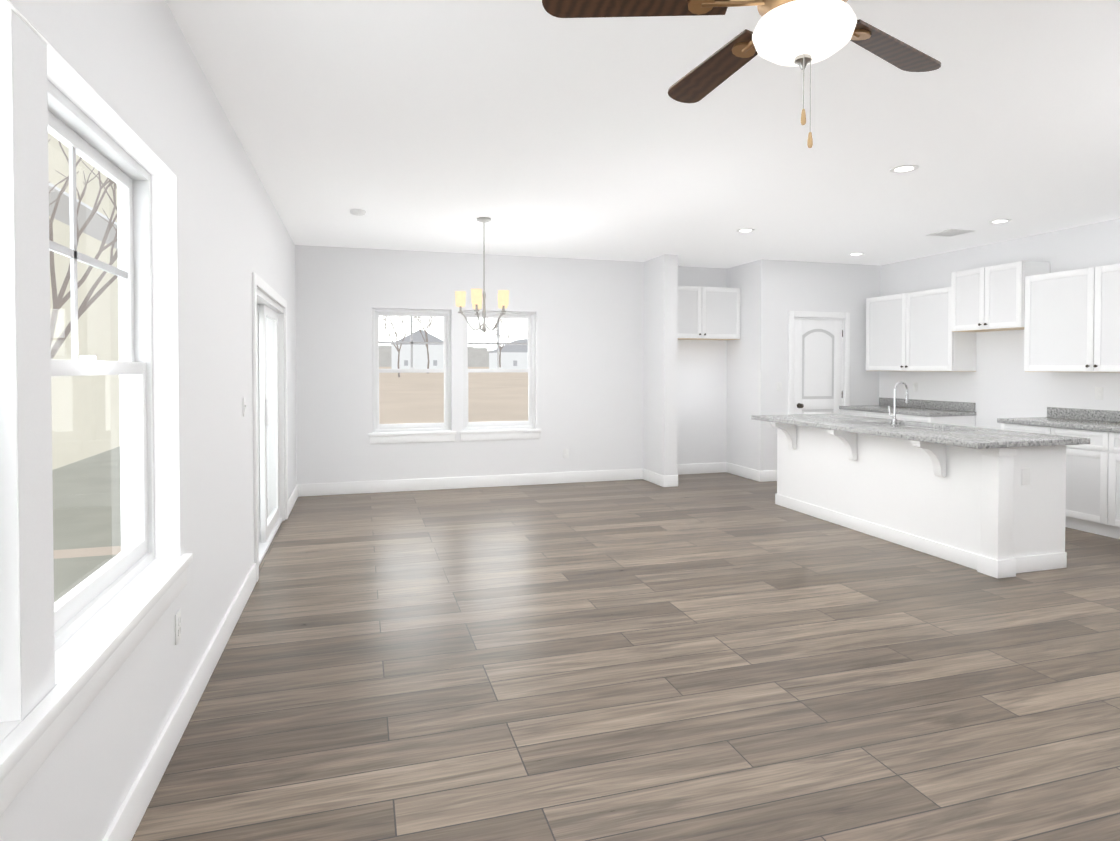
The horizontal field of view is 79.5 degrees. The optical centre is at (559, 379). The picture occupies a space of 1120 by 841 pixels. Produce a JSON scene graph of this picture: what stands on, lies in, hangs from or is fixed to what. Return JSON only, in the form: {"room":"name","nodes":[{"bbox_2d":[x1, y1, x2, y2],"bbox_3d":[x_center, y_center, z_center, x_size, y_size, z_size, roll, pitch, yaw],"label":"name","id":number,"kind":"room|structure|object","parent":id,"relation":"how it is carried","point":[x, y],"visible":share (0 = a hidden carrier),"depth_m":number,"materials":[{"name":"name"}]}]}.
{"room":"kitchen","nodes":[
{"label":"kitchen","id":0,"kind":"room"},
{"bbox_2d":[0,0,1119,840],"bbox_3d":[2.092,-0.024,3.189,7.570,2.740,11.950,0,1,-17],"label":"wall","id":1,"kind":"structure","parent":0,"point":[626,378],"depth_m":6.41,"materials":[{"name":"paint"}]},
{"bbox_2d":[0,0,192,815],"bbox_3d":[-1.160,0.029,1.459,0.120,1.584,2.450,0,1,-17],"label":"window frame","id":2,"kind":"structure","parent":1,"relation":"attached to","point":[93,653],"depth_m":1.71,"materials":[{"name":"paint"}]},
{"bbox_2d":[47,79,154,650],"bbox_3d":[-1.440,-0.034,2.032,0.090,1.474,1.094,0,1,-17],"label":"window","id":3,"kind":"structure","parent":1,"relation":"in","point":[73,128],"depth_m":2.32,"materials":[{"name":"plastic"}]},
{"bbox_2d":[175,609,180,644],"bbox_3d":[-1.450,0.938,2.557,0.008,0.114,0.070,0,1,-17],"label":"electrical outlet","id":4,"kind":"object","parent":1,"relation":"attached to","point":[177,626],"visible":1,"depth_m":2.54,"materials":[{"name":"white plastic"}]},
{"bbox_2d":[102,563,255,840],"bbox_3d":[-0.840,1.326,0.517,0.016,0.135,8.050,0,1,-17],"label":"baseboard","id":5,"kind":"structure","parent":1,"relation":"attached to","point":[134,804],"depth_m":2.44,"materials":[{"name":"white wood"}]},
{"bbox_2d":[243,397,246,416],"bbox_3d":[-1.890,0.162,4.040,0.015,0.114,0.070,0,1,-17],"label":"light switch","id":6,"kind":"object","parent":1,"relation":"attached to","point":[244,406],"visible":0.98,"depth_m":4.03,"materials":[{"name":"white plastic"}]},
{"bbox_2d":[252,272,287,581],"bbox_3d":[-2.343,0.297,5.311,0.170,2.025,1.980,0,1,-17],"label":"slider","id":7,"kind":"object","parent":1,"relation":"attached to","point":[270,420],"visible":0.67,"depth_m":5.61,"materials":[{"name":"plastic"}]},
{"bbox_2d":[288,484,297,515],"bbox_3d":[-2.711,1.216,6.825,0.016,0.135,1.050,0,1,-17],"label":"baseboard","id":8,"kind":"structure","parent":1,"relation":"attached to","point":[291,501],"depth_m":6.75,"materials":[{"name":"white wood"}]},
{"bbox_2d":[368,309,455,443],"bbox_3d":[-1.700,-0.049,7.744,0.980,1.522,0.210,0,1,-17],"label":"window","id":9,"kind":"structure","parent":1,"relation":"in","point":[411,432],"depth_m":7.75,"materials":[{"name":"plastic"}]},
{"bbox_2d":[298,468,641,496],"bbox_3d":[-0.906,1.197,7.920,4.100,0.135,0.016,0,1,-17],"label":"baseboard","id":10,"kind":"structure","parent":1,"relation":"attached to","point":[338,488],"depth_m":7.85,"materials":[{"name":"white wood"}]},
{"bbox_2d":[459,311,540,440],"bbox_3d":[-0.723,-0.054,8.034,0.980,1.522,0.210,0,1,-17],"label":"window","id":11,"kind":"structure","parent":1,"relation":"in","point":[493,430],"depth_m":8.05,"materials":[{"name":"plastic"}]},
{"bbox_2d":[642,468,665,486],"bbox_3d":[1.139,1.192,8.204,0.016,0.135,0.596,0,1,-17],"label":"baseboard","id":12,"kind":"structure","parent":1,"relation":"attached to","point":[650,476],"depth_m":8.16,"materials":[{"name":"white wood"}]},
{"bbox_2d":[666,470,681,486],"bbox_3d":[1.290,1.190,8.342,0.020,0.135,0.776,0,1,-17],"label":"baseboard","id":13,"kind":"structure","parent":1,"relation":"attached to","point":[671,480],"depth_m":7.95,"materials":[{"name":"white wood"}]},
{"bbox_2d":[677,462,725,473],"bbox_3d":[1.707,1.180,8.904,1.130,0.135,0.016,0,1,-17],"label":"baseboard","id":14,"kind":"structure","parent":1,"relation":"attached to","point":[699,468],"depth_m":8.95,"materials":[{"name":"white wood"}]},
{"bbox_2d":[678,286,740,339],"bbox_3d":[1.759,-0.857,8.692,1.122,0.664,0.377,0,1,-17],"label":"upper cabinet","id":15,"kind":"object","parent":1,"relation":"attached to","point":[708,313],"visible":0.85,"depth_m":8.59,"materials":[{"name":"white wood"}]},
{"bbox_2d":[726,462,761,481],"bbox_3d":[2.360,1.184,8.660,0.016,0.135,0.776,0,1,-17],"label":"baseboard","id":16,"kind":"structure","parent":1,"relation":"attached to","point":[749,473],"depth_m":8.62,"materials":[{"name":"white wood"}]},
{"bbox_2d":[762,470,776,481],"bbox_3d":[2.668,1.189,8.355,0.340,0.135,0.016,0,1,-17],"label":"baseboard","id":17,"kind":"structure","parent":1,"relation":"attached to","point":[770,475],"depth_m":8.32,"materials":[{"name":"white wood"}]},
{"bbox_2d":[788,311,849,414],"bbox_3d":[3.271,0.196,8.554,0.910,2.115,0.173,0,1,-17],"label":"pantry door","id":18,"kind":"structure","parent":1,"relation":"in","point":[818,373],"depth_m":8.53,"materials":[{"name":"white wood"}]},
{"bbox_2d":[866,294,901,370],"bbox_3d":[4.148,-0.572,8.263,0.330,0.920,0.714,0,1,-17],"label":"upper cabinet","id":19,"kind":"object","parent":1,"relation":"attached to","point":[882,311],"depth_m":8.29,"materials":[{"name":"white wood"}]},
{"bbox_2d":[879,397,974,412],"bbox_3d":[4.365,0.291,8.087,0.022,0.100,1.416,0,1,-17],"label":"backsplash","id":20,"kind":"structure","parent":1,"relation":"attached to","point":[967,407],"depth_m":7.96,"materials":[{"name":"grey stone"}]},
{"bbox_2d":[898,287,975,370],"bbox_3d":[4.317,-0.562,7.692,0.330,0.920,0.714,0,1,-17],"label":"upper cabinet","id":21,"kind":"object","parent":1,"relation":"attached to","point":[910,331],"depth_m":7.58,"materials":[{"name":"white wood"}]},
{"bbox_2d":[951,261,1049,331],"bbox_3d":[4.504,-0.837,6.942,0.396,0.644,0.814,0,1,-17],"label":"upper cabinet","id":22,"kind":"object","parent":1,"relation":"attached to","point":[988,299],"visible":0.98,"depth_m":6.83,"materials":[{"name":"white wood"}]},
{"bbox_2d":[1024,269,1083,371],"bbox_3d":[4.752,-0.536,6.225,0.330,0.920,0.706,0,1,-17],"label":"upper cabinet","id":23,"kind":"object","parent":1,"relation":"attached to","point":[1072,321],"depth_m":6.24,"materials":[{"name":"white wood"}]},
{"bbox_2d":[1047,407,1119,422],"bbox_3d":[5.076,0.333,5.693,0.022,0.100,1.940,0,1,-17],"label":"backsplash","id":24,"kind":"structure","parent":1,"relation":"attached to","point":[1053,412],"depth_m":6.29,"materials":[{"name":"grey stone"}]},
{"bbox_2d":[1084,264,1119,371],"bbox_3d":[4.928,-0.526,5.634,0.330,0.920,0.764,0,1,-17],"label":"upper cabinet","id":25,"kind":"object","parent":1,"relation":"attached to","point":[1101,283],"depth_m":5.83,"materials":[{"name":"white wood"}]},
{"bbox_2d":[131,472,1119,840],"bbox_3d":[2.120,1.398,3.118,7.570,0.100,11.750,0,1,-17],"label":"floor","id":26,"kind":"structure","parent":0,"point":[723,656],"depth_m":3.00,"materials":[{"name":"brown wood"}]},
{"bbox_2d":[841,409,890,418],"bbox_3d":[4.025,0.819,8.211,0.610,0.880,1.003,0,1,-17],"label":"base cabinet","id":27,"kind":"object","parent":26,"relation":"on","point":[855,412],"depth_m":8.21,"materials":[{"name":"white wood"}]},
{"bbox_2d":[751,418,1066,577],"bbox_3d":[2.804,0.862,5.773,0.955,0.880,2.558,0,1,-17],"label":"kitchen island","id":28,"kind":"object","parent":26,"relation":"on","point":[990,502],"depth_m":4.96,"materials":[{"name":"white wood"}]},
{"bbox_2d":[751,414,1038,449],"bbox_3d":[2.577,0.403,5.675,0.530,0.040,2.624,0,1,-17],"label":"island countertop","id":29,"kind":"structure","parent":28,"relation":"on","point":[880,429],"depth_m":5.12,"materials":[{"name":"grey stone"}]},
{"bbox_2d":[887,394,907,425],"bbox_3d":[2.840,0.254,5.659,0.166,0.260,0.111,0,1,-17],"label":"faucet","id":30,"kind":"object","parent":29,"relation":"on","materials":[{"name":"silver metal"}]},
{"bbox_2d":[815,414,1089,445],"bbox_3d":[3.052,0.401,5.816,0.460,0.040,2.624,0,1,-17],"label":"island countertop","id":31,"kind":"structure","parent":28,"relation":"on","point":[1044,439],"depth_m":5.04,"materials":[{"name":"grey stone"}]},
{"bbox_2d":[899,422,946,429],"bbox_3d":[3.045,0.517,5.698,0.404,0.212,0.764,0,1,-17],"label":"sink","id":32,"kind":"object","parent":31,"relation":"in","point":[900,423],"depth_m":5.77,"materials":[{"name":"silver metal"}]},
{"bbox_2d":[891,413,975,426],"bbox_3d":[4.209,0.830,7.589,0.610,0.880,0.531,0,1,-17],"label":"base cabinet","id":33,"kind":"object","parent":26,"relation":"on","point":[959,421],"depth_m":7.36,"materials":[{"name":"white wood"}]},
{"bbox_2d":[839,405,974,416],"bbox_3d":[4.071,0.363,7.995,0.640,0.040,1.428,0,1,-17],"label":"countertop","id":34,"kind":"structure","parent":33,"relation":"on","point":[864,408],"depth_m":7.66,"materials":[{"name":"grey stone"}]},
{"bbox_2d":[1001,423,1096,533],"bbox_3d":[4.664,0.857,6.055,0.610,0.880,1.029,0,1,-17],"label":"base cabinet","id":35,"kind":"object","parent":26,"relation":"on","point":[1093,486],"depth_m":5.76,"materials":[{"name":"white wood"}]},
{"bbox_2d":[997,415,1119,434],"bbox_3d":[4.779,0.404,5.606,0.640,0.040,1.964,0,1,-17],"label":"countertop","id":36,"kind":"structure","parent":35,"relation":"on","point":[1073,424],"depth_m":5.97,"materials":[{"name":"grey stone"}]},
{"bbox_2d":[1097,431,1119,538],"bbox_3d":[4.923,0.872,5.182,0.610,0.880,1.029,0,1,-17],"label":"base cabinet","id":37,"kind":"object","parent":26,"relation":"on","point":[1108,444],"depth_m":5.54,"materials":[{"name":"white wood"}]},
{"bbox_2d":[166,0,1119,267],"bbox_3d":[2.120,-1.452,3.069,7.570,0.120,11.750,0,1,-17],"label":"ceiling","id":38,"kind":"structure","parent":0,"point":[532,128],"depth_m":3.76,"materials":[{"name":"paint"}]},
{"bbox_2d":[350,209,365,215],"bbox_3d":[-1.715,-1.419,5.713,0.132,0.035,0.132,0,1,-17],"label":"smoke detector","id":39,"kind":"object","parent":38,"relation":"attached to","point":[358,212],"visible":1,"depth_m":5.67,"materials":[{"name":"white plastic"}]},
{"bbox_2d":[455,217,508,332],"bbox_3d":[-0.691,-0.933,6.037,0.494,1.019,0.491,0,1,-17],"label":"chandelier","id":40,"kind":"object","parent":38,"relation":"hanging from","point":[476,298],"visible":1,"depth_m":5.97,"materials":[{"name":"silver metal"}]},
{"bbox_2d":[542,0,940,147],"bbox_3d":[0.666,-1.014,1.958,1.414,0.714,1.365,0,1,-17],"label":"ceiling fan","id":41,"kind":"object","parent":38,"relation":"hanging from","point":[802,34],"visible":1,"depth_m":1.92,"materials":[{"name":"brown wood"}]},
{"bbox_2d":[736,228,754,232],"bbox_3d":[1.799,-1.447,6.526,0.176,0.007,0.176,0,1,-17],"label":"recessed light","id":42,"kind":"object","parent":38,"relation":"in","point":[746,230],"visible":1,"depth_m":6.51,"materials":[{"name":"white plastic"}]},
{"bbox_2d":[849,253,864,255],"bbox_3d":[3.473,-1.471,7.878,0.176,0.007,0.176,0,1,-17],"label":"recessed light","id":43,"kind":"object","parent":38,"relation":"in","point":[854,254],"visible":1,"depth_m":7.88,"materials":[{"name":"white plastic"}]},
{"bbox_2d":[889,165,918,172],"bbox_3d":[2.304,-1.412,4.506,0.176,0.007,0.176,0,1,-17],"label":"recessed light","id":44,"kind":"object","parent":38,"relation":"in","point":[903,168],"visible":1,"depth_m":4.49,"materials":[{"name":"white plastic"}]},
{"bbox_2d":[926,229,974,236],"bbox_3d":[3.843,-1.445,6.631,0.300,0.015,0.300,0,1,-17],"label":"ceiling vent","id":45,"kind":"object","parent":38,"relation":"in","point":[949,232],"visible":1,"depth_m":6.60,"materials":[{"name":"white plastic"}]},
{"bbox_2d":[989,219,1010,223],"bbox_3d":[3.997,-1.440,6.114,0.176,0.007,0.176,0,1,-17],"label":"recessed light","id":46,"kind":"object","parent":38,"relation":"in","point":[997,221],"visible":0.98,"depth_m":6.11,"materials":[{"name":"white plastic"}]},
{"label":"outside","id":47,"kind":"structure","parent":0,"visible":0},
{"bbox_2d":[52,367,527,602],"bbox_3d":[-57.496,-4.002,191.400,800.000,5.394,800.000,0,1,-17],"label":"ground","id":48,"kind":"structure","parent":47,"point":[423,399],"depth_m":12.88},
{"bbox_2d":[48,139,117,358],"bbox_3d":[-5.457,-0.591,7.674,2.603,4.890,2.007,0,1,-17],"label":"tree","id":49,"kind":"object","parent":48,"relation":"on","point":[82,309],"depth_m":7.25,"materials":[{"name":"plant"}]},
{"bbox_2d":[48,132,259,469],"bbox_3d":[-14.258,-4.535,16.438,7.800,12.500,50.800,0,1,-17],"label":"home","id":50,"kind":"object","parent":48,"relation":"on","point":[84,433],"depth_m":13.89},
{"bbox_2d":[379,316,416,376],"bbox_3d":[-21.070,-5.107,88.011,5.975,9.571,5.754,0,1,-17],"label":"tree","id":51,"kind":"object","parent":48,"relation":"on","point":[385,326],"depth_m":87.57,"materials":[{"name":"plant"}]},
{"bbox_2d":[390,330,443,368],"bbox_3d":[-36.932,-8.064,181.783,15.800,10.500,12.800,0,1,-5],"label":"house","id":52,"kind":"structure","parent":48,"relation":"on","point":[420,360],"depth_m":175.68,"materials":[{"name":"white paint"}]},
{"bbox_2d":[413,316,434,373],"bbox_3d":[-23.937,-7.240,117.408,6.894,12.302,7.027,0,1,-17],"label":"tree","id":53,"kind":"object","parent":48,"relation":"on","point":[430,322],"depth_m":117.66,"materials":[{"name":"plant"}]},
{"bbox_2d":[379,346,492,366],"bbox_3d":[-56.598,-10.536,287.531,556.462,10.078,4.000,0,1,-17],"label":"tree","id":54,"kind":"object","parent":48,"relation":"on","point":[476,358],"depth_m":290.93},
{"bbox_2d":[487,318,521,372],"bbox_3d":[-11.044,-7.727,129.252,8.078,12.677,8.474,0,1,-17],"label":"tree","id":55,"kind":"object","parent":48,"relation":"on","point":[500,347],"depth_m":130.35,"materials":[{"name":"plant"}]},
{"bbox_2d":[489,339,527,368],"bbox_3d":[-10.121,-6.731,179.329,15.800,8.100,11.800,0,1,-22],"label":"house","id":56,"kind":"structure","parent":48,"relation":"on","point":[514,359],"depth_m":173.21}
]}

